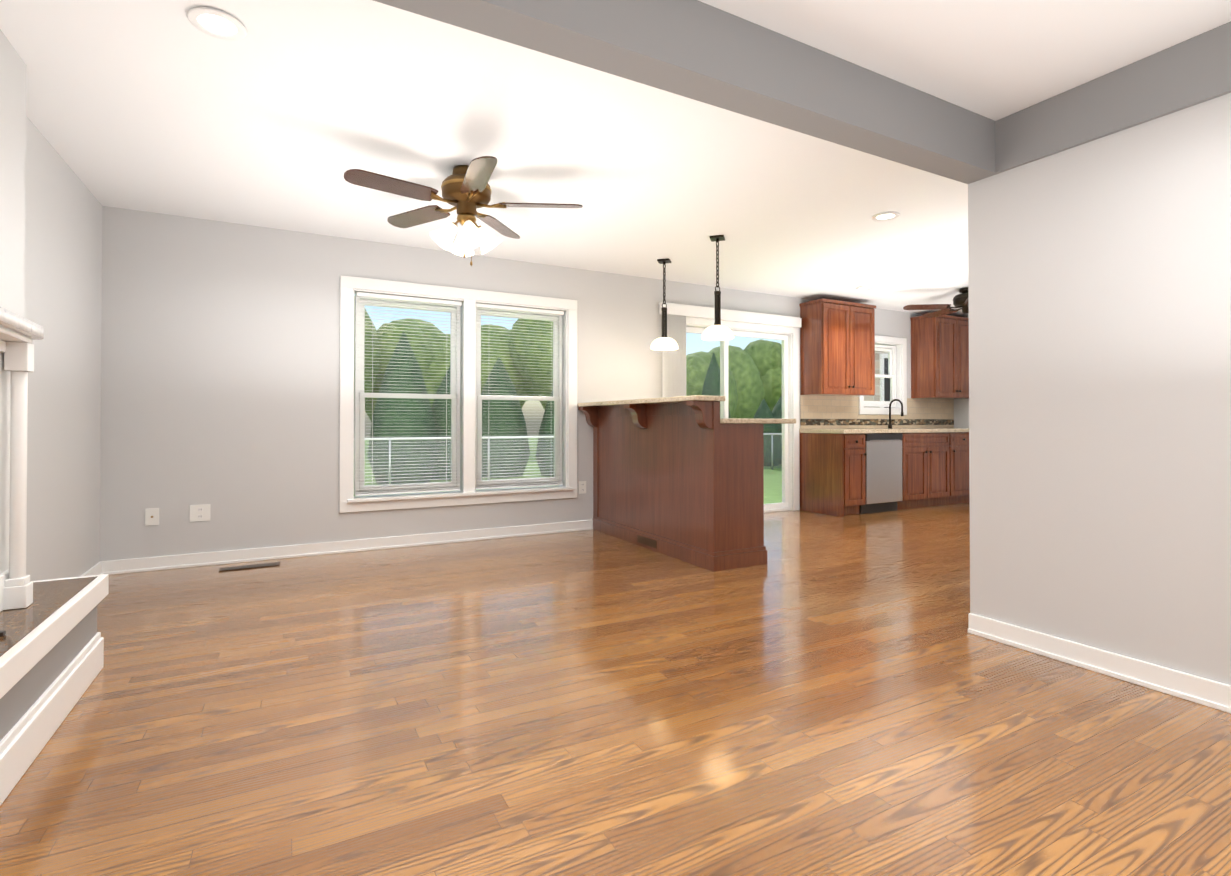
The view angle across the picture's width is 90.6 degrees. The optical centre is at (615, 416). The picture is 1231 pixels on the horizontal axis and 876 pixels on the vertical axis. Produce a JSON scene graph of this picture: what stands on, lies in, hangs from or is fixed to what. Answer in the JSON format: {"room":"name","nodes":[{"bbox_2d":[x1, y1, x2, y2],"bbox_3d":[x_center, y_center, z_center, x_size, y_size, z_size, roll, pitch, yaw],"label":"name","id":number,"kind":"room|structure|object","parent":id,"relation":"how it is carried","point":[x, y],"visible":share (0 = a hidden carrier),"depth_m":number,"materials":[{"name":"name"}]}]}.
{"room":"living room","nodes":[
{"label":"living room","id":0,"kind":"room"},
{"bbox_2d":[0,29,101,580],"bbox_3d":[-1.753,-0.210,0.363,0.900,2.440,7.994,0,-1,-28],"label":"wall","id":1,"kind":"structure","parent":0,"point":[50,244],"depth_m":3.20,"materials":[{"name":"grey paint"}]},
{"bbox_2d":[81,561,104,575],"bbox_3d":[-2.925,0.989,3.167,0.024,0.092,1.840,0,-1,-28],"label":"baseboard","id":2,"kind":"structure","parent":1,"relation":"attached to","point":[98,569],"depth_m":3.90,"materials":[{"name":"white wood"}]},
{"bbox_2d":[100,206,921,560],"bbox_3d":[0.390,-0.158,6.164,10.200,2.440,0.160,0,-1,-28],"label":"wall","id":3,"kind":"structure","parent":0,"point":[220,368],"depth_m":4.46,"materials":[{"name":"grey paint"}]},
{"bbox_2d":[145,508,158,525],"bbox_3d":[-3.147,0.678,4.137,0.075,0.115,0.014,0,-1,-28],"label":"electrical outlet plate","id":4,"kind":"object","parent":3,"relation":"attached to","point":[151,514],"depth_m":4.14,"materials":[{"name":"white plastic"}]},
{"bbox_2d":[190,504,209,521],"bbox_3d":[-2.911,0.674,4.269,0.120,0.115,0.009,0,-1,-28],"label":"electrical outlet plate","id":5,"kind":"object","parent":3,"relation":"attached to","point":[200,512],"depth_m":4.27,"materials":[{"name":"white plastic"}]},
{"bbox_2d":[105,520,592,574],"bbox_3d":[-1.796,1.004,4.863,3.625,0.092,0.024,0,-1,-28],"label":"baseboard","id":6,"kind":"structure","parent":3,"relation":"attached to","point":[112,567],"depth_m":4.64,"materials":[{"name":"white wood"}]},
{"bbox_2d":[339,275,576,512],"bbox_3d":[-1.272,-0.171,5.233,2.010,1.830,0.208,0,-1,-28],"label":"room window","id":7,"kind":"structure","parent":3,"relation":"in","point":[466,308],"depth_m":5.17,"materials":[{"name":"white"}]},
{"bbox_2d":[579,481,585,493],"bbox_3d":[-0.308,0.658,5.682,0.075,0.115,0.009,0,-1,-28],"label":"electrical outlet plate","id":8,"kind":"object","parent":3,"relation":"attached to","point":[582,484],"depth_m":5.68,"materials":[{"name":"white plastic"}]},
{"bbox_2d":[658,302,800,396],"bbox_3d":[1.270,-0.066,6.501,1.870,2.142,0.084,0,-1,-28],"label":"valance","id":9,"kind":"object","parent":3,"relation":"attached to","point":[673,373],"visible":0.35,"depth_m":6.16,"materials":[{"name":"white"}]},
{"bbox_2d":[686,317,798,512],"bbox_3d":[1.322,0.014,6.656,1.680,2.105,0.178,0,-1,-28],"label":"sliding glass door","id":10,"kind":"structure","parent":3,"relation":"in","point":[790,377],"depth_m":6.94,"materials":[{"name":"white"}]},
{"bbox_2d":[799,298,875,396],"bbox_3d":[2.585,-0.777,7.072,0.860,1.055,0.339,0,-1,-28],"label":"upper cabinet","id":11,"kind":"object","parent":3,"relation":"attached to","point":[837,347],"depth_m":6.90,"materials":[{"name":"brown wood"}]},
{"bbox_2d":[858,335,906,414],"bbox_3d":[3.340,-0.524,7.755,0.890,0.990,0.178,0,-1,-28],"label":"kitchen window","id":12,"kind":"structure","parent":3,"relation":"in","point":[898,381],"depth_m":7.86,"materials":[{"name":"white"}]},
{"bbox_2d":[910,315,968,398],"bbox_3d":[4.332,-0.768,8.020,0.894,1.055,0.339,0,-1,-28],"label":"upper cabinet","id":13,"kind":"object","parent":3,"relation":"attached to","point":[939,344],"depth_m":7.82,"materials":[{"name":"brown wood"}]},
{"bbox_2d":[0,502,1230,875],"bbox_3d":[2.273,1.071,2.682,10.200,0.080,8.250,0,-1,-28],"label":"floor","id":14,"kind":"structure","parent":0,"point":[820,694],"depth_m":2.00,"materials":[{"name":"brown wood"}]},
{"bbox_2d":[0,307,108,805],"bbox_3d":[-1.800,0.348,1.304,0.640,1.340,2.434,0,-1,-28],"label":"fireplace","id":15,"kind":"object","parent":14,"relation":"on","point":[51,652],"visible":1,"depth_m":2.05,"materials":[{"name":"white wood"}]},
{"bbox_2d":[0,307,43,343],"bbox_3d":[-1.674,-0.290,1.377,0.200,0.061,1.770,0,-1,-28],"label":"mantel shelf","id":16,"kind":"object","parent":15,"relation":"attached to","point":[14,328],"depth_m":1.96,"materials":[{"name":"white wood"}]},
{"bbox_2d":[219,562,279,571],"bbox_3d":[-2.538,1.041,4.231,0.360,0.007,0.110,0,-1,-28],"label":"floor vent","id":17,"kind":"object","parent":14,"relation":"in","point":[232,568],"visible":1,"depth_m":4.22,"materials":[{"name":"brown"}]},
{"bbox_2d":[578,395,795,571],"bbox_3d":[0.486,0.459,5.057,0.902,1.186,1.860,0,-1,-28],"label":"bar","id":18,"kind":"object","parent":14,"relation":"on","point":[680,478],"visible":0.98,"depth_m":4.45,"materials":[{"name":"brown wood"}]},
{"bbox_2d":[799,431,866,516],"bbox_3d":[2.422,0.625,6.812,0.362,0.885,0.620,0,-1,-28],"label":"base cabinet","id":19,"kind":"object","parent":14,"relation":"on","point":[833,464],"depth_m":6.61,"materials":[{"name":"brown wood"}]},
{"bbox_2d":[799,427,968,434],"bbox_3d":[3.529,0.206,7.408,2.884,0.125,0.635,0,-1,-28],"label":"countertop","id":20,"kind":"structure","parent":19,"relation":"on","point":[846,430],"depth_m":6.96,"materials":[{"name":"beige stone"}]},
{"bbox_2d":[888,399,903,427],"bbox_3d":[3.498,-0.039,7.553,0.117,0.365,0.209,0,-1,-28],"label":"faucet","id":21,"kind":"object","parent":20,"relation":"on","point":[902,413],"depth_m":7.58,"materials":[{"name":"brown metal"}]},
{"bbox_2d":[865,433,902,503],"bbox_3d":[2.986,0.570,6.788,0.597,0.765,0.060,0,-1,-28],"label":"dishwasher","id":22,"kind":"object","parent":14,"relation":"on","point":[884,451],"depth_m":6.76,"materials":[{"name":"silver metal"}]},
{"bbox_2d":[903,431,954,508],"bbox_3d":[3.526,0.631,7.412,0.940,0.885,0.619,0,-1,-28],"label":"base cabinet","id":23,"kind":"object","parent":14,"relation":"on","point":[917,456],"depth_m":7.16,"materials":[{"name":"brown wood"}]},
{"bbox_2d":[955,431,969,503],"bbox_3d":[4.102,0.633,7.724,0.630,0.885,0.619,0,-1,-28],"label":"base cabinet","id":24,"kind":"object","parent":14,"relation":"on","point":[962,491],"depth_m":7.46,"materials":[{"name":"brown wood"}]},
{"bbox_2d":[0,0,1230,316],"bbox_3d":[2.273,-1.428,2.704,10.200,0.122,8.250,0,-1,-28],"label":"ceiling","id":25,"kind":"structure","parent":0,"point":[284,114],"depth_m":2.97,"materials":[{"name":"white paint"}]},
{"bbox_2d":[187,7,246,40],"bbox_3d":[-1.426,-1.406,2.182,0.180,0.008,0.180,0,-1,-28],"label":"recessed light","id":26,"kind":"object","parent":25,"relation":"in","point":[218,22],"visible":1,"depth_m":2.18,"materials":[{"name":"white"}]},
{"bbox_2d":[344,156,582,265],"bbox_3d":[-0.849,-1.126,3.420,1.252,0.550,1.240,0,-1,-28],"label":"ceiling fan","id":27,"kind":"object","parent":25,"relation":"hanging from","point":[466,191],"visible":1,"depth_m":3.39,"materials":[{"name":"brown wood"}]},
{"bbox_2d":[651,258,677,350],"bbox_3d":[0.431,-0.991,5.382,0.246,0.784,0.246,0,-1,-28],"label":"pendant light","id":28,"kind":"object","parent":25,"relation":"hanging from","point":[664,342],"visible":1,"depth_m":5.37,"materials":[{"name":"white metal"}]},
{"bbox_2d":[702,235,733,340],"bbox_3d":[0.789,-0.997,4.712,0.246,0.784,0.246,0,-1,-28],"label":"pendant light","id":29,"kind":"object","parent":25,"relation":"hanging from","point":[717,331],"visible":1,"depth_m":4.70,"materials":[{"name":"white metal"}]},
{"bbox_2d":[373,0,1230,183],"bbox_3d":[1.091,-1.291,0.077,3.817,0.281,4.461,0,-1,-28],"label":"beam","id":30,"kind":"structure","parent":25,"relation":"attached to","point":[697,50],"depth_m":2.22,"materials":[{"name":"grey paint"}]},
{"bbox_2d":[872,212,899,220],"bbox_3d":[1.871,-1.387,4.221,0.180,0.008,0.180,0,-1,-28],"label":"recessed light","id":31,"kind":"object","parent":25,"relation":"in","point":[883,216],"visible":0.98,"depth_m":4.23,"materials":[{"name":"white"}]},
{"bbox_2d":[903,287,968,317],"bbox_3d":[3.814,-1.243,6.555,1.216,0.260,1.260,0,-1,-28],"label":"kitchen ceiling fan","id":32,"kind":"object","parent":25,"relation":"hanging from","point":[960,300],"visible":0.69,"depth_m":6.54,"materials":[{"name":"brown wood"}]},
{"bbox_2d":[953,316,968,427],"bbox_3d":[5.583,-0.151,6.972,0.300,2.440,3.374,0,-1,-28],"label":"wall","id":33,"kind":"structure","parent":0,"point":[961,413],"depth_m":8.27,"materials":[{"name":"grey paint"}]},
{"bbox_2d":[968,93,1230,684],"bbox_3d":[2.870,-0.205,0.947,0.150,2.440,4.611,0,-1,-28],"label":"wall","id":34,"kind":"structure","parent":0,"point":[1099,282],"depth_m":2.43,"materials":[{"name":"grey paint"}]},
{"bbox_2d":[968,613,1230,713],"bbox_3d":[2.758,0.969,0.962,0.024,0.092,4.461,0,-1,-28],"label":"baseboard","id":35,"kind":"structure","parent":34,"relation":"attached to","point":[1195,689],"depth_m":2.42,"materials":[{"name":"white wood"}]},
{"label":"outside","id":36,"kind":"structure","parent":0,"visible":0},
{"bbox_2d":[354,437,781,503],"bbox_3d":[-9.337,2.064,37.704,100.000,0.200,64.596,0,-1,-28],"label":"lawn","id":37,"kind":"structure","parent":36,"point":[771,489],"depth_m":17.63,"materials":[{"name":"green plant"}]},
{"bbox_2d":[354,296,781,421],"bbox_3d":[-5.774,-2.682,39.194,66.084,9.298,14.458,0,-1,-28],"label":"deciduous trees","id":38,"kind":"object","parent":37,"relation":"on","point":[751,388],"depth_m":36.13,"materials":[{"name":"green plant"}]},
{"bbox_2d":[364,433,781,484],"bbox_3d":[2.317,1.175,19.345,43.030,1.250,0.060,0,-1,-28],"label":"fence","id":39,"kind":"object","parent":37,"relation":"on","point":[483,437],"depth_m":16.17,"materials":[{"name":"grey metal"}]},
{"bbox_2d":[368,332,781,484],"bbox_3d":[-1.405,-0.237,19.255,32.011,4.072,2.595,0,-1,-28],"label":"trees","id":40,"kind":"object","parent":37,"relation":"on","point":[498,419],"depth_m":17.23,"materials":[{"name":"green plant"}]},
{"bbox_2d":[864,351,889,407],"bbox_3d":[7.483,-1.754,14.494,7.200,7.020,1.100,0,-1,-28],"label":"neighbouring house","id":41,"kind":"structure","parent":37,"relation":"on","point":[883,388],"depth_m":13.25,"materials":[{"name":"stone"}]}
]}

